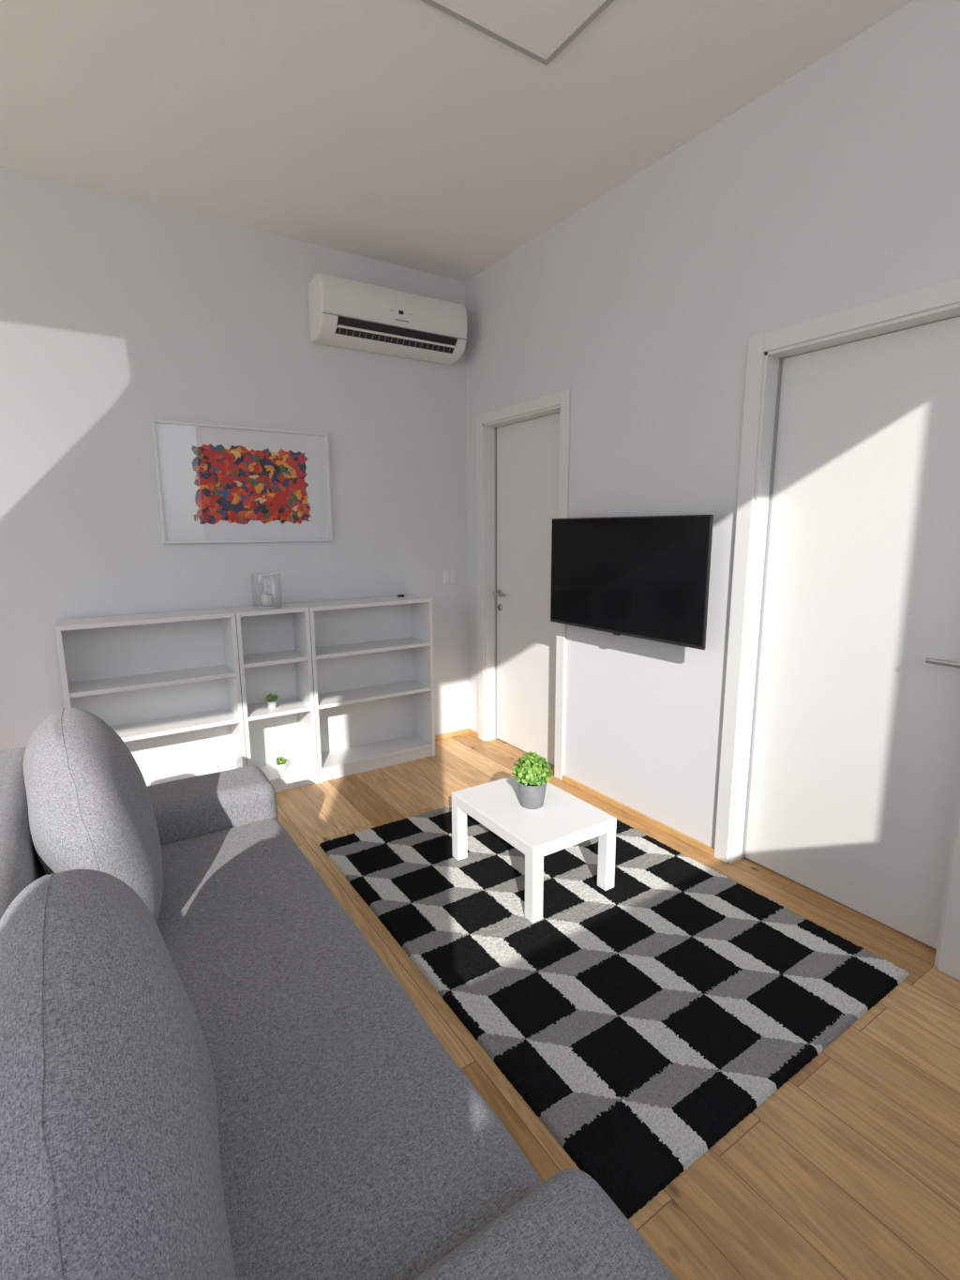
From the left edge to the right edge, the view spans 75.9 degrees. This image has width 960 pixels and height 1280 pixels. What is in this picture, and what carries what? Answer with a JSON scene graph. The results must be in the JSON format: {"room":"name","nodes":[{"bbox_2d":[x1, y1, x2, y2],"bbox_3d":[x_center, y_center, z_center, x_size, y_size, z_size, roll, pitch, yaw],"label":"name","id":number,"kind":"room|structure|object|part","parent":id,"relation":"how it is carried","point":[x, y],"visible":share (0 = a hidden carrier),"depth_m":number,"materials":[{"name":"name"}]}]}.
{"room":"living room","nodes":[
{"label":"living room","id":0,"kind":"room"},
{"bbox_2d":[0,165,468,750],"bbox_3d":[-2.358,-0.574,2.969,5.900,3.092,0.200,-7,12,-33],"label":"wall","id":1,"kind":"structure","parent":0,"point":[118,314],"depth_m":3.23,"materials":[{"name":"paint"}]},
{"bbox_2d":[150,419,332,543],"bbox_3d":[-1.303,-0.874,3.483,0.937,0.633,0.026,-7,12,-33],"label":"framed picture","id":2,"kind":"object","parent":1,"relation":"attached to","point":[216,483],"visible":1,"depth_m":3.46,"materials":[{"name":"paper"}]},
{"bbox_2d":[307,272,467,364],"bbox_3d":[-0.529,-1.912,3.698,0.945,0.324,0.226,-7,12,-33],"label":"air conditioner","id":3,"kind":"object","parent":1,"relation":"attached to","point":[344,312],"visible":1,"depth_m":3.59,"materials":[{"name":"plastic"}]},
{"bbox_2d":[442,569,455,584],"bbox_3d":[-0.214,-0.444,4.299,0.100,0.100,0.014,-7,12,-33],"label":"light switch","id":4,"kind":"object","parent":1,"relation":"attached to","point":[448,575],"visible":1,"depth_m":4.29,"materials":[{"name":"white plastic"}]},
{"bbox_2d":[435,728,468,740],"bbox_3d":[-2.332,0.951,3.126,5.400,0.035,0.014,-7,12,-33],"label":"baseboard","id":5,"kind":"structure","parent":1,"relation":"attached to","point":[465,730],"depth_m":4.50,"materials":[{"name":"brown wood"}]},
{"bbox_2d":[0,0,914,282],"bbox_3d":[-1.045,-1.821,0.709,5.900,0.150,5.000,-7,12,-33],"label":"ceiling","id":6,"kind":"structure","parent":0,"point":[405,133],"depth_m":2.35,"materials":[{"name":"paint"}]},
{"bbox_2d":[421,0,614,65],"bbox_3d":[0.153,-1.927,1.724,0.600,0.016,0.620,-7,12,-33],"label":"ceiling light panel","id":7,"kind":"object","parent":6,"relation":"attached to","point":[540,30],"depth_m":1.94,"materials":[{"name":"white plastic"}]},
{"bbox_2d":[465,271,483,732],"bbox_3d":[0.073,-0.828,4.299,0.250,3.092,0.218,-7,12,-33],"label":"wall","id":8,"kind":"structure","parent":0,"point":[474,286],"depth_m":4.19,"materials":[{"name":"paint"}]},
{"bbox_2d":[275,733,959,1279],"bbox_3d":[-1.026,1.345,1.280,5.900,0.100,5.000,-7,12,-33],"label":"floor","id":9,"kind":"structure","parent":0,"point":[850,1169],"depth_m":1.58,"materials":[{"name":"brown wood"}]},
{"bbox_2d":[54,607,246,786],"bbox_3d":[-1.709,0.400,3.274,0.797,1.060,0.264,-7,12,-33],"label":"bookcase","id":10,"kind":"object","parent":9,"relation":"on","point":[168,684],"visible":0.62,"depth_m":3.35,"materials":[{"name":"white laminate"}]},
{"bbox_2d":[225,602,318,792],"bbox_3d":[-1.209,0.338,3.599,0.397,1.060,0.264,-7,12,-33],"label":"bookcase","id":11,"kind":"object","parent":9,"relation":"on","point":[274,645],"visible":0.73,"depth_m":3.66,"materials":[{"name":"white laminate"}]},
{"bbox_2d":[251,572,282,609],"bbox_3d":[-1.208,-0.279,3.488,0.159,0.192,0.159,-7,12,-33],"label":"glass candle holder","id":12,"kind":"object","parent":11,"relation":"on","point":[266,598],"visible":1,"depth_m":3.47,"materials":[{"name":"glass"}]},
{"bbox_2d":[261,591,273,605],"bbox_3d":[-1.208,-0.235,3.495,0.060,0.078,0.060,-7,12,-33],"label":"candle","id":13,"kind":"object","parent":12,"relation":"on","point":[266,598],"depth_m":3.47,"materials":[{"name":"wax"}]},
{"bbox_2d":[264,692,277,708],"bbox_3d":[-1.210,0.353,3.574,0.073,0.088,0.072,2,10,12],"label":"potted plant","id":14,"kind":"object","parent":11,"relation":"on","point":[271,703],"visible":1,"depth_m":3.56,"materials":[{"name":"green plant"}]},
{"bbox_2d":[274,755,286,771],"bbox_3d":[-1.182,0.734,3.660,0.071,0.088,0.072,-7,12,-33],"label":"potted plant","id":15,"kind":"object","parent":11,"relation":"on","point":[280,763],"visible":1,"depth_m":3.65,"materials":[{"name":"green plant"}]},
{"bbox_2d":[0,707,676,1279],"bbox_3d":[-0.726,0.754,1.414,0.995,1.012,2.264,-7,12,-33],"label":"sofa","id":16,"kind":"object","parent":9,"relation":"on","point":[209,1070],"visible":1,"depth_m":1.00,"materials":[{"name":"grey fabric"}]},
{"bbox_3d":[-1.029,0.856,1.229,0.266,0.682,2.263,-7,12,-33],"label":"backrest","id":17,"kind":"part","parent":16,"relation":"part of","materials":[{"name":"grey fabric"}]},
{"bbox_2d":[23,707,163,922],"bbox_3d":[-1.088,0.500,1.744,0.305,0.599,0.701,-7,12,-33],"label":"cushion","id":18,"kind":"object","parent":16,"relation":"on","point":[87,805],"depth_m":1.52,"materials":[{"name":"grey fabric"}]},
{"bbox_2d":[0,869,236,1279],"bbox_3d":[-0.528,0.655,0.863,0.286,0.623,0.778,-7,12,-33],"label":"cushion","id":19,"kind":"object","parent":16,"relation":"on","point":[112,1164],"depth_m":0.63,"materials":[{"name":"grey fabric"}]},
{"bbox_3d":[-1.168,0.781,2.324,0.754,0.442,0.289,-7,12,-33],"label":"arm","id":20,"kind":"part","parent":16,"relation":"part of","materials":[{"name":"grey fabric"}]},
{"bbox_3d":[-0.625,0.956,1.516,0.749,0.280,1.703,-7,12,-33],"label":"seat","id":21,"kind":"part","parent":16,"relation":"part of","materials":[{"name":"grey fabric"}]},
{"bbox_3d":[-0.080,1.068,0.701,0.754,0.443,0.289,-7,12,-33],"label":"arm","id":22,"kind":"part","parent":16,"relation":"part of","materials":[{"name":"grey fabric"}]},
{"bbox_2d":[295,594,435,783],"bbox_3d":[-0.708,0.277,3.923,0.797,1.060,0.264,-7,12,-33],"label":"bookcase","id":23,"kind":"object","parent":9,"relation":"on","point":[372,657],"visible":0.84,"depth_m":4.00,"materials":[{"name":"white laminate"}]},
{"bbox_2d":[319,805,909,1219],"bbox_3d":[0.340,1.053,2.525,1.370,0.015,1.978,-7,12,-33],"label":"geometric rug","id":24,"kind":"object","parent":9,"relation":"on","point":[643,1018],"visible":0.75,"depth_m":2.05,"materials":[{"name":"carpet"}]},
{"bbox_2d":[451,775,617,923],"bbox_3d":[0.217,0.861,2.676,0.435,0.311,0.595,-7,12,-33],"label":"side table","id":25,"kind":"object","parent":24,"relation":"on","point":[564,820],"visible":0.91,"depth_m":2.53,"materials":[{"name":"paint"}]},
{"bbox_2d":[512,751,552,809],"bbox_3d":[0.223,0.593,2.631,0.171,0.231,0.170,-7,12,-33],"label":"potted plant","id":26,"kind":"object","parent":25,"relation":"on","point":[532,783],"visible":1,"depth_m":2.59,"materials":[{"name":"green plant"}]},
{"bbox_2d":[482,0,959,848],"bbox_3d":[0.904,-0.610,3.060,0.250,3.092,2.797,-7,12,-33],"label":"wall","id":27,"kind":"structure","parent":0,"point":[668,272],"depth_m":2.69,"materials":[{"name":"paint"}]},
{"bbox_2d":[476,389,571,780],"bbox_3d":[0.293,-0.328,3.930,0.146,2.236,0.917,-7,12,-33],"label":"door","id":28,"kind":"structure","parent":27,"relation":"in","point":[523,448],"depth_m":4.00,"materials":[{"name":"paint"}]},
{"bbox_2d":[468,728,714,856],"bbox_3d":[1.183,1.008,2.693,0.014,0.035,4.586,-7,12,-33],"label":"baseboard","id":29,"kind":"structure","parent":27,"relation":"attached to","point":[671,831],"depth_m":3.21,"materials":[{"name":"brown wood"}]},
{"bbox_2d":[713,277,959,980],"bbox_3d":[1.395,-0.038,2.286,0.146,2.236,0.958,-7,12,-33],"label":"door","id":30,"kind":"structure","parent":27,"relation":"in","point":[839,772],"depth_m":2.31,"materials":[{"name":"paint"}]},
{"bbox_3d":[0.748,-0.319,3.064,0.065,0.160,0.100,-7,12,-33],"label":"wall bracket","id":31,"kind":"object","parent":27,"relation":"attached to","visible":0},
{"bbox_2d":[550,514,713,649],"bbox_3d":[0.698,-0.312,3.034,0.053,0.579,1.025,-7,12,-33],"label":"television","id":32,"kind":"object","parent":31,"relation":"attached to","point":[647,577],"visible":1,"depth_m":2.92,"materials":[{"name":"black plastic"}]}
]}

